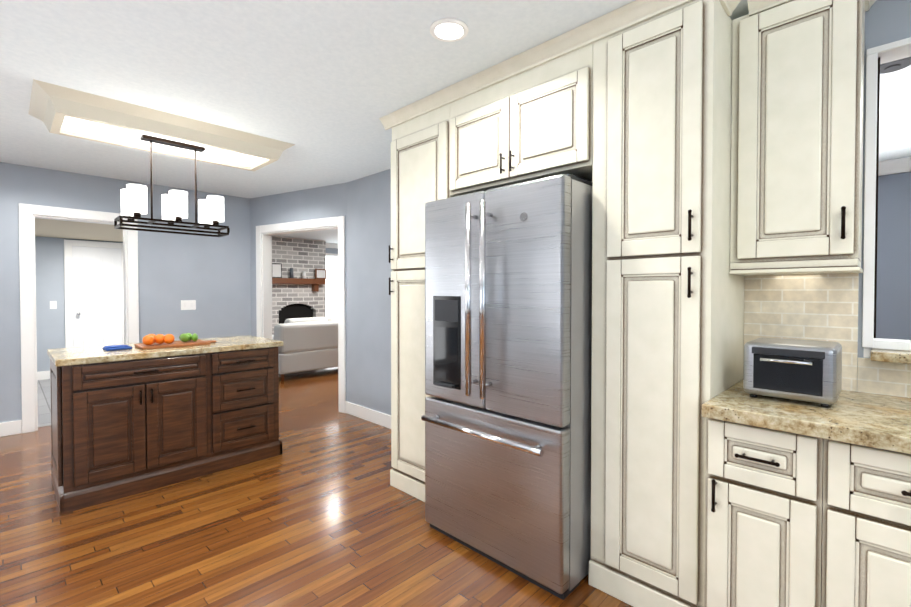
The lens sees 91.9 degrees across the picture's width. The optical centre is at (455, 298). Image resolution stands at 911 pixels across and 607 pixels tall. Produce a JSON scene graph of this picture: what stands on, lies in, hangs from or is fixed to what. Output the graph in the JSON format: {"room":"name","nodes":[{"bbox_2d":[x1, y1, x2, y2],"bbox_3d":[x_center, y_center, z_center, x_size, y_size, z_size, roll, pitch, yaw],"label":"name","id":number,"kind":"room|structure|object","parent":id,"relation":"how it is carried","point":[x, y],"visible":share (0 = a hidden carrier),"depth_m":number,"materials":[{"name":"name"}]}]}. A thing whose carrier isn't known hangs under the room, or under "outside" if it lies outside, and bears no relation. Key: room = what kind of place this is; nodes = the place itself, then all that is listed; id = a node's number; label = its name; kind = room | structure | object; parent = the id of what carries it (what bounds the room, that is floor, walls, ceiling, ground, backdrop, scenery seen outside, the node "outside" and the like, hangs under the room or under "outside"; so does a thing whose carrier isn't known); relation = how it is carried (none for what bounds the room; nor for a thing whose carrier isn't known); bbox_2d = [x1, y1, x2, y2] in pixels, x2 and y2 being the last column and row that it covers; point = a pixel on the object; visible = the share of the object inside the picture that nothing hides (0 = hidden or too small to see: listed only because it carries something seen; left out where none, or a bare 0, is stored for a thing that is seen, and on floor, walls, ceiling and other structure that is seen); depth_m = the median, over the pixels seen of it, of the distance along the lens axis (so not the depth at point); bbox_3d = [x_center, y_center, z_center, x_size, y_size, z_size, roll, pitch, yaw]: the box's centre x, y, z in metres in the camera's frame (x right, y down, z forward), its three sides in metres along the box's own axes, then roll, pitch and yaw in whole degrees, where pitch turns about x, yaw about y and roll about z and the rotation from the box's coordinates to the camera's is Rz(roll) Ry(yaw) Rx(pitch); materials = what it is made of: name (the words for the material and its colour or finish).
{"room":"kitchen","nodes":[
{"label":"kitchen","id":0,"kind":"room"},
{"bbox_2d":[37,379,50,427],"bbox_3d":[-4.609,1.200,5.717,3.075,0.004,2.150,1,1,44],"label":"hall floor","id":1,"kind":"structure","parent":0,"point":[44,405],"depth_m":5.07,"materials":[{"name":"white tile"}]},
{"bbox_2d":[35,218,122,241],"bbox_3d":[-4.612,-1.062,5.683,3.069,0.349,2.150,1,1,44],"label":"ceiling soffit","id":2,"kind":"structure","parent":0,"point":[70,229],"depth_m":5.76,"materials":[{"name":"beige paint"}]},
{"bbox_2d":[0,162,255,422],"bbox_3d":[-4.258,0.013,3.777,0.120,2.440,4.890,1,1,44],"label":"wall","id":3,"kind":"structure","parent":0,"point":[214,278],"depth_m":4.87,"materials":[{"name":"paint"}]},
{"bbox_2d":[0,420,21,436],"bbox_3d":[-4.922,1.183,3.014,0.020,0.125,2.784,1,1,44],"label":"baseboard","id":4,"kind":"structure","parent":3,"relation":"attached to","point":[9,428],"depth_m":3.96,"materials":[{"name":"white"}]},
{"bbox_2d":[37,371,49,379],"bbox_3d":[-5.707,1.122,6.779,0.020,0.125,2.100,1,1,44],"label":"baseboard","id":5,"kind":"structure","parent":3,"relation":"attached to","point":[41,375],"depth_m":6.44,"materials":[{"name":"white"}]},
{"bbox_2d":[50,301,56,308],"bbox_3d":[-5.951,0.097,6.514,0.016,0.115,0.075,1,1,44],"label":"light switch","id":6,"kind":"object","parent":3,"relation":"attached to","point":[53,304],"visible":1,"depth_m":6.52,"materials":[{"name":"white plastic"}]},
{"bbox_2d":[18,203,138,432],"bbox_3d":[-3.691,0.179,4.361,0.160,2.090,0.885,1,1,44],"label":"door frame","id":7,"kind":"structure","parent":3,"relation":"attached to","point":[27,265],"depth_m":4.06,"materials":[{"name":"white wood"}]},
{"bbox_2d":[64,239,123,347],"bbox_3d":[-5.560,0.148,6.857,0.097,2.070,0.780,1,1,44],"label":"hall door","id":8,"kind":"structure","parent":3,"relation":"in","point":[94,293],"depth_m":6.83,"materials":[{"name":"white wood"}]},
{"bbox_2d":[181,300,195,309],"bbox_3d":[-3.011,0.074,4.965,0.008,0.110,0.150,1,1,44],"label":"switch plate","id":9,"kind":"object","parent":3,"relation":"attached to","point":[188,304],"visible":1,"depth_m":4.96,"materials":[{"name":"white plastic"}]},
{"bbox_2d":[256,216,345,412],"bbox_3d":[-1.765,0.168,5.085,1.443,2.090,0.514,1,1,44],"label":"door frame","id":10,"kind":"structure","parent":3,"relation":"attached to","point":[263,239],"depth_m":5.07,"materials":[{"name":"white wood"}]},
{"bbox_2d":[0,367,632,606],"bbox_3d":[-0.958,1.275,4.289,11.940,0.100,10.440,1,1,44],"label":"floor","id":11,"kind":"structure","parent":0,"point":[320,511],"depth_m":2.30,"materials":[{"name":"brown wood"}]},
{"bbox_2d":[50,347,281,513],"bbox_3d":[-2.063,0.812,3.242,0.717,0.860,1.321,1,1,44],"label":"kitchen island","id":12,"kind":"object","parent":11,"relation":"on","point":[122,429],"visible":0.98,"depth_m":2.90,"materials":[{"name":"brown wood"}]},
{"bbox_2d":[47,335,283,366],"bbox_3d":[-2.076,0.362,3.247,0.700,0.038,1.339,1,1,44],"label":"island countertop","id":13,"kind":"structure","parent":12,"relation":"on","point":[76,356],"depth_m":2.96,"materials":[{"name":"stone"}]},
{"bbox_2d":[102,345,131,350],"bbox_3d":[-2.316,0.333,3.014,0.174,0.026,0.140,1,1,44],"label":"towel","id":14,"kind":"object","parent":13,"relation":"on","point":[115,347],"visible":1,"depth_m":2.96,"materials":[{"name":"blue fabric"}]},
{"bbox_2d":[135,339,215,349],"bbox_3d":[-2.030,0.332,3.231,0.260,0.021,0.490,1,1,44],"label":"cutting board","id":15,"kind":"object","parent":13,"relation":"on","point":[143,346],"visible":0.94,"depth_m":3.13,"materials":[{"name":"brown wood"}]},
{"bbox_2d":[142,333,197,344],"bbox_3d":[-2.065,0.287,3.187,0.182,0.072,0.352,1,1,44],"label":"fruit","id":16,"kind":"object","parent":15,"relation":"on","point":[150,339],"visible":0.98,"depth_m":3.12,"materials":[{"name":"orange food"}]},
{"bbox_2d":[272,236,325,334],"bbox_3d":[-3.536,-0.077,9.412,0.820,2.438,1.770,1,1,44],"label":"fireplace","id":17,"kind":"object","parent":11,"relation":"on","point":[298,278],"visible":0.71,"depth_m":9.52,"materials":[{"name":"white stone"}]},
{"bbox_2d":[272,316,337,380],"bbox_3d":[-2.205,0.737,7.242,0.920,0.880,1.800,1,1,44],"label":"sofa","id":18,"kind":"object","parent":11,"relation":"on","point":[311,343],"visible":0.6,"depth_m":6.60,"materials":[{"name":"beige fabric"}]},
{"bbox_2d":[389,103,454,501],"bbox_3d":[-0.060,0.052,2.919,0.545,2.390,0.592,1,1,44],"label":"pantry cabinet","id":19,"kind":"object","parent":11,"relation":"on","point":[419,162],"visible":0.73,"depth_m":2.77,"materials":[{"name":"beige wood"}]},
{"bbox_2d":[421,174,592,599],"bbox_3d":[0.369,0.360,2.340,0.850,1.793,0.822,1,1,44],"label":"fridge","id":20,"kind":"object","parent":11,"relation":"on","point":[506,417],"visible":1,"depth_m":1.98,"materials":[{"name":"grey metal"}]},
{"bbox_2d":[589,0,744,606],"bbox_3d":[0.936,0.068,1.948,0.468,2.390,0.592,1,1,44],"label":"pantry cabinet","id":21,"kind":"object","parent":11,"relation":"on","point":[667,324],"visible":1,"depth_m":1.74,"materials":[{"name":"beige wood"}]},
{"bbox_2d":[704,418,823,606],"bbox_3d":[1.199,0.840,1.662,0.322,0.855,0.652,1,1,44],"label":"base cabinet","id":22,"kind":"object","parent":11,"relation":"on","point":[763,513],"visible":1,"depth_m":1.45,"materials":[{"name":"beige wood"}]},
{"bbox_2d":[821,439,910,606],"bbox_3d":[1.480,0.844,1.389,0.458,0.855,0.652,1,1,44],"label":"base cabinet","id":23,"kind":"object","parent":11,"relation":"on","point":[866,544],"visible":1,"depth_m":1.27,"materials":[{"name":"beige wood"}]},
{"bbox_2d":[256,244,391,343],"bbox_3d":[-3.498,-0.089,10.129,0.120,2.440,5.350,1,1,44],"label":"wall","id":24,"kind":"structure","parent":0,"point":[367,270],"depth_m":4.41,"materials":[{"name":"paint"}]},
{"bbox_2d":[326,253,337,317],"bbox_3d":[-2.675,-0.206,10.855,0.034,1.750,1.480,1,1,44],"label":"room window","id":25,"kind":"structure","parent":24,"relation":"in","point":[331,285],"depth_m":10.54,"materials":[{"name":"white"}]},
{"bbox_2d":[326,243,337,248],"bbox_3d":[-3.416,-1.253,10.044,0.090,0.109,5.130,1,1,44],"label":"crown molding","id":26,"kind":"structure","parent":24,"relation":"attached to","point":[328,245],"depth_m":10.50,"materials":[{"name":"white wood"}]},
{"bbox_2d":[345,401,390,428],"bbox_3d":[-0.567,1.166,4.100,1.676,0.125,0.022,1,1,44],"label":"baseboard","id":27,"kind":"structure","parent":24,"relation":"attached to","point":[374,416],"depth_m":4.38,"materials":[{"name":"white"}]},
{"bbox_2d":[0,0,910,243],"bbox_3d":[-0.958,-1.265,4.248,11.940,0.100,10.440,1,1,44],"label":"ceiling","id":28,"kind":"structure","parent":0,"point":[323,86],"depth_m":2.27,"materials":[{"name":"paint"}]},
{"bbox_2d":[28,79,294,170],"bbox_3d":[-2.004,-1.136,3.141,0.670,0.119,1.478,1,1,44],"label":"ceiling light","id":29,"kind":"object","parent":28,"relation":"attached to","point":[60,110],"visible":0.98,"depth_m":2.90,"materials":[{"name":"beige"}]},
{"bbox_2d":[114,134,229,236],"bbox_3d":[-1.979,-0.783,3.100,0.310,0.628,0.654,1,1,44],"label":"chandelier","id":30,"kind":"object","parent":29,"relation":"hanging from","point":[174,205],"visible":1,"depth_m":3.03,"materials":[{"name":"black metal"}]},
{"bbox_2d":[430,18,468,41],"bbox_3d":[-0.028,-1.171,1.928,0.170,0.012,0.170,1,1,44],"label":"recessed light","id":31,"kind":"object","parent":28,"relation":"in","point":[449,29],"visible":1,"depth_m":1.92,"materials":[{"name":"white plastic"}]},
{"bbox_2d":[880,57,910,73],"bbox_3d":[2.166,-1.160,2.182,0.160,0.042,0.160,1,1,44],"label":"smoke detector","id":32,"kind":"object","parent":28,"relation":"attached to","point":[894,66],"visible":0.58,"depth_m":2.17,"materials":[{"name":"grey"}]},
{"bbox_2d":[857,0,910,372],"bbox_3d":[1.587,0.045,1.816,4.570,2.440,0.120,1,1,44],"label":"wall","id":33,"kind":"structure","parent":0,"point":[886,21],"depth_m":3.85,"materials":[{"name":"paint"}]},
{"bbox_2d":[449,43,592,195],"bbox_3d":[0.452,-0.865,2.405,0.878,0.540,0.592,1,1,44],"label":"upper cabinet","id":34,"kind":"object","parent":33,"relation":"attached to","point":[535,123],"visible":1,"depth_m":2.15,"materials":[{"name":"beige wood"}]},
{"bbox_2d":[379,0,875,129],"bbox_3d":[0.562,-1.151,2.291,2.406,0.060,0.596,1,1,44],"label":"crown molding","id":35,"kind":"structure","parent":34,"relation":"attached to","point":[633,13],"depth_m":2.00,"materials":[{"name":"beige wood"}]},
{"bbox_2d":[729,0,864,275],"bbox_3d":[1.336,-0.611,1.729,0.392,1.025,0.332,1,1,44],"label":"upper cabinet","id":36,"kind":"object","parent":33,"relation":"attached to","point":[797,116],"visible":1,"depth_m":1.62,"materials":[{"name":"beige wood"}]},
{"bbox_2d":[862,37,910,357],"bbox_3d":[2.114,-0.358,1.286,1.346,1.194,0.131,1,1,44],"label":"window frame","id":37,"kind":"structure","parent":33,"relation":"attached to","point":[876,57],"depth_m":1.70,"materials":[{"name":"white wood"}]},
{"bbox_2d":[878,157,910,175],"bbox_3d":[3.652,-1.155,4.022,4.780,0.109,0.090,1,1,44],"label":"crown molding","id":38,"kind":"structure","parent":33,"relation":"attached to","point":[895,166],"depth_m":3.84,"materials":[{"name":"white wood"}]},
{"bbox_3d":[1.809,0.849,1.068,0.458,0.855,0.652,1,1,44],"label":"base cabinet","id":39,"kind":"object","parent":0,"visible":0},
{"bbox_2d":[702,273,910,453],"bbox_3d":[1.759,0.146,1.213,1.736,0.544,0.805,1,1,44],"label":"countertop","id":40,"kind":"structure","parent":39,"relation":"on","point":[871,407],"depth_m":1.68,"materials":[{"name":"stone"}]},
{"bbox_2d":[743,337,841,407],"bbox_3d":[1.236,0.263,1.620,0.265,0.205,0.296,1,1,44],"label":"toaster oven","id":41,"kind":"object","parent":40,"relation":"on","point":[803,370],"visible":1,"depth_m":1.53,"materials":[{"name":"silver metal"}]}
]}

